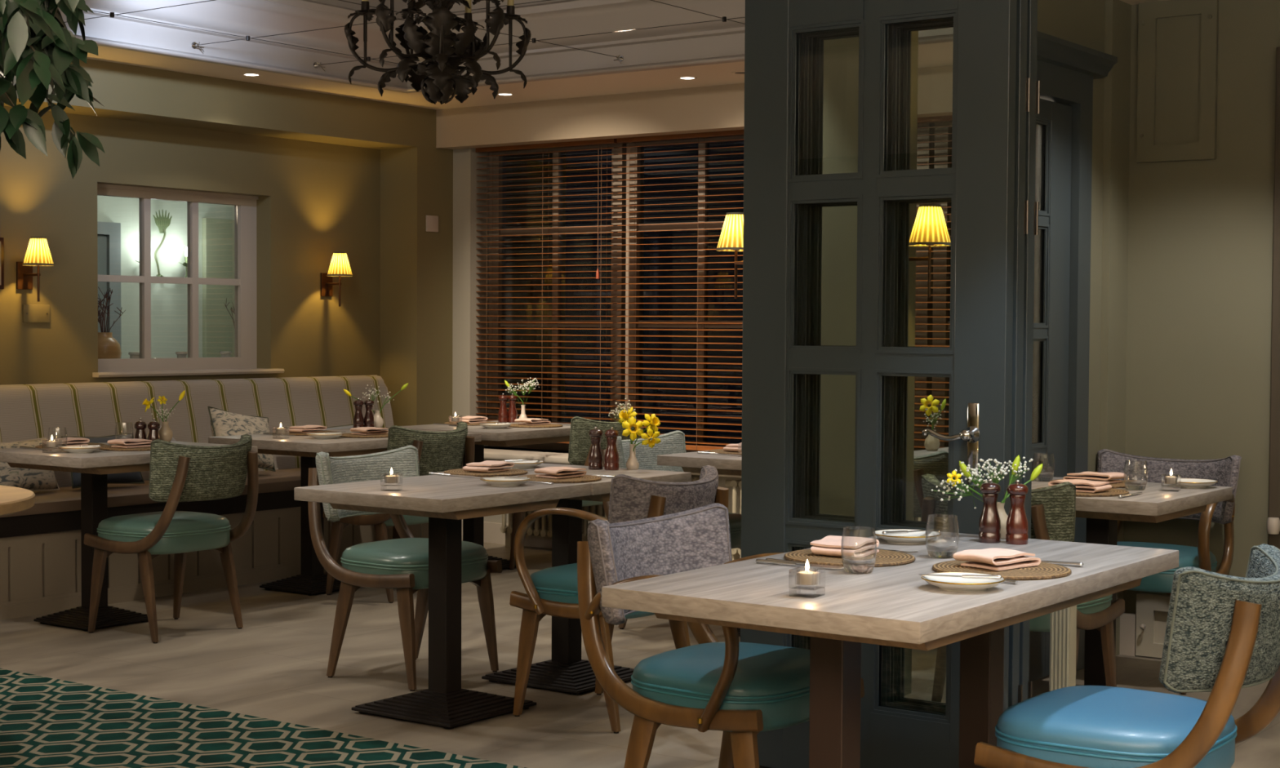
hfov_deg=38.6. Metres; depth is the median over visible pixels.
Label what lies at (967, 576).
butter knife
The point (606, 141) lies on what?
blind
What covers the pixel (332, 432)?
butter knife
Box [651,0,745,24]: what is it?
cable
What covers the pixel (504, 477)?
butter knife
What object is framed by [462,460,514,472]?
napkin
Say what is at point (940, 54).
ceiling
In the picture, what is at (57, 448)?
tumbler
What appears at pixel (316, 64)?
anchor
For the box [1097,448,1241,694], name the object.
armchair
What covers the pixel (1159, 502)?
dining table
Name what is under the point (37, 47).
ficus tree
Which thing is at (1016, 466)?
bud vase
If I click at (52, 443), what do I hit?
candle holder
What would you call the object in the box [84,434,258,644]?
dining chair
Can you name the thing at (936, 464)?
dining chair
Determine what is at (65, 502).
seat cushion
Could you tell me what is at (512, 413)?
pepper mill
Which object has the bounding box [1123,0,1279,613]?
wall
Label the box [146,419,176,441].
cushion
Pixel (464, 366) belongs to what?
wall
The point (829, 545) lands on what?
napkin
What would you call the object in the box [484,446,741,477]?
trim
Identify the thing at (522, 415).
bud vase
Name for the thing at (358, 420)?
pepper mill
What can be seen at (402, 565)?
dining chair
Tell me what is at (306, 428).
napkin
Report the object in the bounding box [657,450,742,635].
dining table
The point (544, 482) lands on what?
fork
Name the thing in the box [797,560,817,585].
candle
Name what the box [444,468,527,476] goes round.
placemat
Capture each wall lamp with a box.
[16,236,53,302]
[320,252,352,306]
[715,212,743,298]
[908,204,951,297]
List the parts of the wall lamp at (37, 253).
plate, arm, lamp shade, shade trim, shade trim, stem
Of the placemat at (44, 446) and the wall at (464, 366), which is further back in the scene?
the wall at (464, 366)
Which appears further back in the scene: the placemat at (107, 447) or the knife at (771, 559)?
the placemat at (107, 447)
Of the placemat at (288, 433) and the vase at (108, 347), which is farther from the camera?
the vase at (108, 347)
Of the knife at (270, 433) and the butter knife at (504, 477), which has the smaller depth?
the butter knife at (504, 477)
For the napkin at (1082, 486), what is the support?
on the placemat at (1112, 492)
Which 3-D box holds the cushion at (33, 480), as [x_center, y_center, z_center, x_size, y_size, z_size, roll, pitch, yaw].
[-2.832,0.376,8.256,0.160,0.242,0.466,1,2,29]
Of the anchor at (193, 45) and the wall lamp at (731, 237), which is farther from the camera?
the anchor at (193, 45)
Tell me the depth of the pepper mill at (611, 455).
6.82 m
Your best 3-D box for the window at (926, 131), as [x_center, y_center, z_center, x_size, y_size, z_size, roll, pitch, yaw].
[1.141,-0.481,9.648,0.870,1.840,0.070,2,2,36]
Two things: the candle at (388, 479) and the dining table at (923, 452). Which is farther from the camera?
the dining table at (923, 452)
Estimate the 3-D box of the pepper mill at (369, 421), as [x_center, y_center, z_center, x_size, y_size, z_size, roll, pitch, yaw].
[-1.392,0.153,9.387,0.055,0.160,0.055,2,2,36]
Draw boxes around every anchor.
[191,41,204,51]
[313,62,324,71]
[613,54,623,63]
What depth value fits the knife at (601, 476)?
6.48 m
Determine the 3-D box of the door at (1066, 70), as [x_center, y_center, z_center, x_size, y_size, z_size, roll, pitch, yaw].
[1.487,-0.071,6.691,0.172,2.332,0.865,2,2,36]
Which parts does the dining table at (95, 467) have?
plate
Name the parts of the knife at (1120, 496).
handle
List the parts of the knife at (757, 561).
handle, blade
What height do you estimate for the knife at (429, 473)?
0.010 m
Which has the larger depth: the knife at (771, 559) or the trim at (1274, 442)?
the trim at (1274, 442)
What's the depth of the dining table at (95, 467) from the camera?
7.81 m
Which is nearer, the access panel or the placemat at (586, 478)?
the placemat at (586, 478)
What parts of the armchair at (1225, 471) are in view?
frame, seat, backrest, armrest, frame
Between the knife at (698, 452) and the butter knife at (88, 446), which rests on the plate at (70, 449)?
the butter knife at (88, 446)
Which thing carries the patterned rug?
on the floor
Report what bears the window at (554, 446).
in the wall at (464, 366)
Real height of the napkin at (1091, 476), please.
0.032 m
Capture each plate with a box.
[22,304,49,322]
[59,445,102,453]
[306,432,343,439]
[479,422,511,429]
[480,476,530,486]
[501,459,544,468]
[872,528,941,544]
[920,572,1004,592]
[1172,478,1217,488]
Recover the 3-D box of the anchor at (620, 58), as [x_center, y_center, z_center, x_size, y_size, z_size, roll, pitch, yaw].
[-0.106,-1.638,9.222,0.050,0.047,0.052,2,2,36]
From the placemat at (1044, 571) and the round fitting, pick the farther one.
the round fitting
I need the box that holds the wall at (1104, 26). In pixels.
[819,0,1131,695]
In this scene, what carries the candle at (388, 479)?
on the dining table at (446, 500)
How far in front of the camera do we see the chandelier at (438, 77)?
5.95 m
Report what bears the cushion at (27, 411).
on the banquette
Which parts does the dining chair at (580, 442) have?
leg, seat, frame, backrest, frame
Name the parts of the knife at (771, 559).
handle, blade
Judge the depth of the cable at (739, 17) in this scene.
8.42 m
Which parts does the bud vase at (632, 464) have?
stem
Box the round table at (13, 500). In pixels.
[0,485,35,516]
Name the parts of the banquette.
panel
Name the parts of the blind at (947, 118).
head rail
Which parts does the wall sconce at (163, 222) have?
stem, arm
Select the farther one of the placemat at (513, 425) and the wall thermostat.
the wall thermostat
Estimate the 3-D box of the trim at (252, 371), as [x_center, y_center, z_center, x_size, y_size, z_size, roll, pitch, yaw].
[-2.439,-0.061,9.827,0.167,0.024,1.265,2,2,36]
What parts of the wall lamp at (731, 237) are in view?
shade trim, lamp shade, shade trim, stem, arm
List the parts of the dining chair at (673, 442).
frame, leg, backrest, seat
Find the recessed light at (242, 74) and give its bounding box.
[241,73,261,76]
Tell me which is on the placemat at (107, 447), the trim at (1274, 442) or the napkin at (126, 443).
the napkin at (126, 443)
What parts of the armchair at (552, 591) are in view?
leg, armrest, frame, seat, leg, leg, backrest, leg, frame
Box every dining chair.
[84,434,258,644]
[307,445,502,691]
[323,422,474,603]
[509,413,644,569]
[601,431,741,629]
[913,450,948,517]
[920,473,1124,702]
[973,543,1279,767]
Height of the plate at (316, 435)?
0.023 m
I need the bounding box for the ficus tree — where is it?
[0,0,104,178]
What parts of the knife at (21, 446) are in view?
handle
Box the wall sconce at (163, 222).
[135,209,187,277]
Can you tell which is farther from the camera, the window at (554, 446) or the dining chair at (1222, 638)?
the window at (554, 446)
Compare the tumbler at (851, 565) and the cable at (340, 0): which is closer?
the tumbler at (851, 565)
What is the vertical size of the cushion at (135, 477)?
0.238 m
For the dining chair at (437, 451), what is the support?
on the floor
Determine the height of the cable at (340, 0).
0.003 m
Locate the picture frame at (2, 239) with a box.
[0,237,4,289]
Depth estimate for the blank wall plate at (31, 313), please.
9.00 m
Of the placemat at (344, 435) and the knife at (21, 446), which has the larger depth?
the placemat at (344, 435)
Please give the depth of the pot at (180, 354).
10.06 m
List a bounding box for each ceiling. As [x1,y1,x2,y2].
[57,0,953,93]
[86,0,1163,109]
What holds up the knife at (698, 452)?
on the dining table at (690, 462)
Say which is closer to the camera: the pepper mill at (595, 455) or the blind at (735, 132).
the pepper mill at (595, 455)
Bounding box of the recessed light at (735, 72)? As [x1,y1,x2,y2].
[731,71,744,74]
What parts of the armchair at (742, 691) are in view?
leg, backrest, armrest, frame, seat, leg, leg, armrest, frame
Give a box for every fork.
[527,481,553,484]
[871,547,917,553]
[929,572,1017,584]
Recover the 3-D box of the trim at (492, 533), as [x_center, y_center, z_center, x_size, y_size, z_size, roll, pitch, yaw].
[0.684,0.923,9.746,4.540,0.140,0.570,2,2,36]
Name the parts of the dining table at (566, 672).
plate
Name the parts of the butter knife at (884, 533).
handle, blade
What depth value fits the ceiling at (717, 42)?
9.17 m
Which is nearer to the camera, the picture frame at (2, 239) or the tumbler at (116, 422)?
the tumbler at (116, 422)
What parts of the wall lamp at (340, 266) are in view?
plate, arm, stem, lamp shade, shade trim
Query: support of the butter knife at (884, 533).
on the plate at (911, 538)
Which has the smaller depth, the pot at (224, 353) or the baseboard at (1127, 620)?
the baseboard at (1127, 620)
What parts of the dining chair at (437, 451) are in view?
leg, frame, leg, leg, seat, backrest, frame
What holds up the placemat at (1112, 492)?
on the dining table at (1159, 502)
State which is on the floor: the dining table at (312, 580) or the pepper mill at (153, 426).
the dining table at (312, 580)
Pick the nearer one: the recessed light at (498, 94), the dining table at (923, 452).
the dining table at (923, 452)
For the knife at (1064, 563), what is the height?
0.010 m
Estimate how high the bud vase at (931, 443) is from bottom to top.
0.247 m
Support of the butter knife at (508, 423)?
on the plate at (491, 425)
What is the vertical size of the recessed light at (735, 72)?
0.004 m
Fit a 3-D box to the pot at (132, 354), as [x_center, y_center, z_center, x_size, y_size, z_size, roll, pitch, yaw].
[-2.716,-0.115,9.831,0.068,0.112,0.068,2,2,36]
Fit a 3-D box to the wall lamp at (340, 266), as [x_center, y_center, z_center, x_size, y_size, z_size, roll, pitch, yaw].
[-1.752,-0.602,10.516,0.218,0.312,0.146,2,2,36]
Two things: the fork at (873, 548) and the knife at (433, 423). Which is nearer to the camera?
the fork at (873, 548)
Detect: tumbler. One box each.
[47,426,67,451]
[115,422,133,444]
[840,526,876,573]
[924,514,959,559]
[1031,453,1054,481]
[1123,459,1147,490]
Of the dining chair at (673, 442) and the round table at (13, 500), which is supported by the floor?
the dining chair at (673, 442)
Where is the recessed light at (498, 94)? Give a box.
[497,93,514,96]
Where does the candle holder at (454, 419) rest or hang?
on the dining table at (473, 528)
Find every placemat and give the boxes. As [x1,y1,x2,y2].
[35,443,108,448]
[99,445,150,451]
[275,431,334,435]
[337,433,388,438]
[444,421,497,426]
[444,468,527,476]
[508,423,562,427]
[518,474,601,483]
[708,448,742,455]
[783,548,915,567]
[932,560,1071,580]
[1035,487,1128,497]
[1049,479,1125,488]
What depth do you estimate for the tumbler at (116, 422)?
8.11 m
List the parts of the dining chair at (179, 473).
leg, frame, leg, seat, leg, backrest, leg, frame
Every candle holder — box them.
[47,435,57,447]
[276,423,284,433]
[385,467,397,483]
[451,413,458,421]
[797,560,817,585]
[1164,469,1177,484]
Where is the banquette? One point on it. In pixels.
(41, 561)
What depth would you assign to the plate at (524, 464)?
6.88 m
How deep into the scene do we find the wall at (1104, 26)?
6.71 m
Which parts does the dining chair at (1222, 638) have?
seat, backrest, frame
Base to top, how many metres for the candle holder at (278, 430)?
0.074 m
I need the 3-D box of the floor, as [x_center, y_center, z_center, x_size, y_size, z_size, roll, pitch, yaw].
[-1.099,1.156,5.271,12.900,0.060,13.200,2,2,36]
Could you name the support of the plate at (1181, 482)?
on the dining table at (1159, 502)
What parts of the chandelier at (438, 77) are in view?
arm, arm, arm, arm, arm, arm, arm, arm, arm, arm, arm, arm, arm, arm, stem, arm, arm, arm, arm, arm, arm, arm, arm, arm, arm, arm, arm, arm, arm, arm, arm, arm, arm, arm, arm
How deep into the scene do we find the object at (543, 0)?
8.33 m
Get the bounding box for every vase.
[97,286,125,359]
[142,390,185,442]
[223,297,235,328]
[343,382,408,427]
[504,377,539,418]
[608,398,661,470]
[919,395,946,451]
[931,455,1042,539]
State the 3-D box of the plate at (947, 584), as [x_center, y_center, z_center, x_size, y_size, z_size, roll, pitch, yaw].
[0.668,0.412,3.781,0.171,0.023,0.171,2,2,36]
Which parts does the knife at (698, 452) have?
handle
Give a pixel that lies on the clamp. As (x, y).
(724, 20)
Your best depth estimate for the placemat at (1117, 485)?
6.25 m
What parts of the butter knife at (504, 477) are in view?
blade, handle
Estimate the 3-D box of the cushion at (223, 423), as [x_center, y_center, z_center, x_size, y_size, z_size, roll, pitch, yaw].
[-2.017,0.281,9.269,0.161,0.348,0.471,1,2,30]
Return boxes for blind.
[475,137,619,444]
[616,129,744,451]
[914,115,952,448]
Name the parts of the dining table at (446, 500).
plate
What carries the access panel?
attached to the wall at (1201, 232)
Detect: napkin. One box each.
[44,437,89,446]
[106,439,151,448]
[285,425,327,432]
[350,426,388,435]
[454,416,487,423]
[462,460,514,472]
[514,417,551,425]
[534,466,586,478]
[723,442,742,452]
[809,535,879,557]
[952,547,1040,571]
[1048,479,1111,493]
[1062,471,1126,483]
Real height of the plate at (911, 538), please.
0.023 m
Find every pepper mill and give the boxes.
[134,417,146,441]
[147,417,159,442]
[353,398,364,427]
[364,398,374,427]
[497,393,507,422]
[507,393,517,422]
[588,426,603,470]
[604,426,618,470]
[978,479,1000,543]
[1005,480,1028,545]
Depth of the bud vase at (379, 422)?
9.45 m
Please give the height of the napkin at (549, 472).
0.032 m
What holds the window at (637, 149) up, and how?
in the wall at (464, 366)
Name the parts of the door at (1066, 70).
glass pane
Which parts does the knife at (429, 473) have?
handle, blade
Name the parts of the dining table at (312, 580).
plate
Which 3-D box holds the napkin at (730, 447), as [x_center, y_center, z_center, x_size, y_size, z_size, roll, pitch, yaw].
[0.449,0.269,7.791,0.132,0.032,0.176,2,2,36]
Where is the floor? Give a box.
[0,540,1279,767]
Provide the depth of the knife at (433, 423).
9.81 m
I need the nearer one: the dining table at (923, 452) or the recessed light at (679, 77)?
the dining table at (923, 452)
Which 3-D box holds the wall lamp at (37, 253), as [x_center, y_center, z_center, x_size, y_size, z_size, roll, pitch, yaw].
[-2.942,-0.556,8.871,0.218,0.312,0.145,2,2,36]
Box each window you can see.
[97,183,258,371]
[488,143,626,451]
[625,135,743,452]
[914,123,934,450]
[931,121,951,447]
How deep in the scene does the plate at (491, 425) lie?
9.49 m
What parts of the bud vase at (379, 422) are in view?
stem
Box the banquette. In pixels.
[0,375,428,620]
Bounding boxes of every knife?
[19,445,49,449]
[80,444,100,447]
[262,432,295,435]
[320,431,342,434]
[428,471,475,476]
[433,422,457,425]
[479,476,528,479]
[495,422,510,424]
[504,459,541,462]
[591,475,615,477]
[697,451,741,455]
[755,559,841,568]
[765,558,844,568]
[881,529,934,535]
[918,574,1001,580]
[1040,560,1084,567]
[1117,492,1142,498]
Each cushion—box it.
[0,375,393,487]
[0,437,59,491]
[0,467,301,517]
[61,433,144,488]
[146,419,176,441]
[207,406,275,471]
[324,424,353,430]
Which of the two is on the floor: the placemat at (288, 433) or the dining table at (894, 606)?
the dining table at (894, 606)
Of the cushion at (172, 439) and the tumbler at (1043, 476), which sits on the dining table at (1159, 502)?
the tumbler at (1043, 476)
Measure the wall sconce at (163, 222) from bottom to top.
0.496 m
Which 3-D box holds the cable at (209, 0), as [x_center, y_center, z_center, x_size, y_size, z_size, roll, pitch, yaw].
[-1.151,-1.587,7.183,3.650,0.003,0.003,2,2,36]
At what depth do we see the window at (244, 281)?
9.98 m
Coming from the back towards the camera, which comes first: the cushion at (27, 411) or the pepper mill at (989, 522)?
the cushion at (27, 411)
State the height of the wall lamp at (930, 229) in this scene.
0.312 m
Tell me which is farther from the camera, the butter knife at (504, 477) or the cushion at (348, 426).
the cushion at (348, 426)
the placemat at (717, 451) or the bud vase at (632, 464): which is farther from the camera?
the placemat at (717, 451)
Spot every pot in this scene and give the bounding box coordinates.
[128,351,139,358]
[175,351,187,357]
[219,351,231,357]
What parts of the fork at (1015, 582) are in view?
handle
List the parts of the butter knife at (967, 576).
blade, handle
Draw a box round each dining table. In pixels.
[0,440,257,631]
[208,428,481,595]
[293,475,590,729]
[386,420,570,568]
[438,463,691,695]
[601,531,1178,767]
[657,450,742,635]
[913,447,948,457]
[1031,476,1232,686]
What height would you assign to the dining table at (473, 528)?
0.760 m
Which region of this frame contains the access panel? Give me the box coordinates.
[1136,0,1218,162]
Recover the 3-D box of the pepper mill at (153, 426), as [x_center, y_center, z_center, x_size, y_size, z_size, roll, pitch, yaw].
[-2.184,0.208,8.215,0.056,0.115,0.056,2,2,36]
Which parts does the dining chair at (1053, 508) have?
frame, leg, backrest, seat, frame, leg, leg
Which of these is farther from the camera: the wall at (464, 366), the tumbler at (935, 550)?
the wall at (464, 366)
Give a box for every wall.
[0,58,565,426]
[97,195,234,358]
[452,147,915,530]
[819,0,1131,695]
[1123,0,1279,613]
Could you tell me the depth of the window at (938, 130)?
9.32 m
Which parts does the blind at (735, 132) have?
head rail, rail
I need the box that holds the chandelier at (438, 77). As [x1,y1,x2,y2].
[344,0,531,104]
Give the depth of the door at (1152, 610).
7.21 m
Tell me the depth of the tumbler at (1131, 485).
6.10 m
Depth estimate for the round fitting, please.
6.87 m
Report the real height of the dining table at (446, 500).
0.760 m
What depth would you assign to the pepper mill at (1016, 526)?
4.55 m
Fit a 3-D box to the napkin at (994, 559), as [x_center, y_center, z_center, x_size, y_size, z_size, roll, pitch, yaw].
[0.797,0.390,4.087,0.176,0.032,0.132,-1,2,-40]
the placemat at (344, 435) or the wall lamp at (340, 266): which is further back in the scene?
the wall lamp at (340, 266)
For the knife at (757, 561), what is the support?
on the dining table at (894, 606)
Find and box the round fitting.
[1266,517,1279,534]
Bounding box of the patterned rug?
[0,668,524,767]
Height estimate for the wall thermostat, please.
0.096 m
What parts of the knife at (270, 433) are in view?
handle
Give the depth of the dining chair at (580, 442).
9.44 m
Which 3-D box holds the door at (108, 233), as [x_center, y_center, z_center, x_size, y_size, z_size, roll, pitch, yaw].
[-3.586,-0.070,11.721,0.060,1.950,0.590,2,2,36]
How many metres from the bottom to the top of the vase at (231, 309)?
0.421 m
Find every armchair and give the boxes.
[509,465,728,733]
[577,502,864,767]
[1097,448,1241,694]
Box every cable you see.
[65,0,213,22]
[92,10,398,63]
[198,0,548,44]
[322,17,745,64]
[339,0,617,57]
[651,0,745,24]
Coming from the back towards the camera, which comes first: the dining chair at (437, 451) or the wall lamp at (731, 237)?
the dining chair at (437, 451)
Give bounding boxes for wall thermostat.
[426,215,438,231]
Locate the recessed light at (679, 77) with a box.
[677,76,697,79]
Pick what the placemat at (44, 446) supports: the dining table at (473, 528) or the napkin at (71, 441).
the napkin at (71, 441)
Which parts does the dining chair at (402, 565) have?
leg, frame, backrest, leg, seat, leg, frame, leg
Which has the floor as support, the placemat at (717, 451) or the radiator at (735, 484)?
the radiator at (735, 484)
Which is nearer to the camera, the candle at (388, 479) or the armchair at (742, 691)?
the armchair at (742, 691)
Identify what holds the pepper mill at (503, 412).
on the dining table at (473, 528)
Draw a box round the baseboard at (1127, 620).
[1119,613,1136,656]
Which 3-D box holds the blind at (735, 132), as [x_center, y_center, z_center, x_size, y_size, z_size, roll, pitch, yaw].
[0.522,-0.513,9.947,1.585,1.773,0.060,2,2,36]
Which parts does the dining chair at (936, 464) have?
frame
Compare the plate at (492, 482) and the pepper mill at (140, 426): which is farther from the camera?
the pepper mill at (140, 426)
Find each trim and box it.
[92,368,284,377]
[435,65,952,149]
[462,520,741,558]
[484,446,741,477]
[1267,46,1279,549]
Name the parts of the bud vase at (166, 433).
stem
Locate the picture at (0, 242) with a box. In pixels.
[0,241,0,284]
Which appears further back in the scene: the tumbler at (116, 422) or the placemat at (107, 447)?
the tumbler at (116, 422)
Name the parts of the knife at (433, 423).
handle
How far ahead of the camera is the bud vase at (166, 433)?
8.29 m
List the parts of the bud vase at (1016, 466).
stem, stem, stem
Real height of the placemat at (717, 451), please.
0.008 m
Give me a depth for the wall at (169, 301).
12.27 m
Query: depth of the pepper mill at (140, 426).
8.21 m
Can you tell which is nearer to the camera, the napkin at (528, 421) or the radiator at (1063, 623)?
the radiator at (1063, 623)
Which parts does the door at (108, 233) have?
panel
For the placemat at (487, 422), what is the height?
0.008 m
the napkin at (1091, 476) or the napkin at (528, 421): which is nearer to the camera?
the napkin at (1091, 476)
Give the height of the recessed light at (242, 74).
0.004 m
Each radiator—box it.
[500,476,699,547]
[724,479,921,560]
[1048,605,1076,691]
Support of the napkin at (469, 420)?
on the placemat at (487, 422)
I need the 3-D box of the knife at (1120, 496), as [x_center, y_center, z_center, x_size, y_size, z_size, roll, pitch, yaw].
[1.582,0.356,5.888,0.017,0.010,0.215,2,2,34]
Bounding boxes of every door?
[97,221,121,358]
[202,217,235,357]
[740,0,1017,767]
[795,0,1030,714]
[1029,31,1117,681]
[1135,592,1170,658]
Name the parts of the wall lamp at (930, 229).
arm, stem, lamp shade, shade trim, shade trim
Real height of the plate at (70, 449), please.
0.023 m
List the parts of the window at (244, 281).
pane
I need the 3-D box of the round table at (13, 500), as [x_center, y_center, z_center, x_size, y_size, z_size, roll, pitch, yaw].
[-2.434,0.725,5.558,1.134,0.760,1.134,2,2,36]
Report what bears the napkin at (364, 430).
on the placemat at (344, 435)
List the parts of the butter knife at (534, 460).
handle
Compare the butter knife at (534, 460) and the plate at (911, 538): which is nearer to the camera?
the plate at (911, 538)
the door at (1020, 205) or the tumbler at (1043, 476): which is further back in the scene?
the tumbler at (1043, 476)
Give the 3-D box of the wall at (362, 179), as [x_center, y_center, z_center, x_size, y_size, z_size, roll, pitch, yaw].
[-4.324,-0.251,7.071,0.500,2.600,12.400,2,2,36]
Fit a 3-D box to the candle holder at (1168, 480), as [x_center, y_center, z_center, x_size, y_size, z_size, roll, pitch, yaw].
[1.770,0.319,6.092,0.055,0.074,0.055,1,2,24]
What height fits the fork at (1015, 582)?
0.007 m
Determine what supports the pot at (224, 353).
on the console shelf
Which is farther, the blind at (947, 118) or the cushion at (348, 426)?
the cushion at (348, 426)

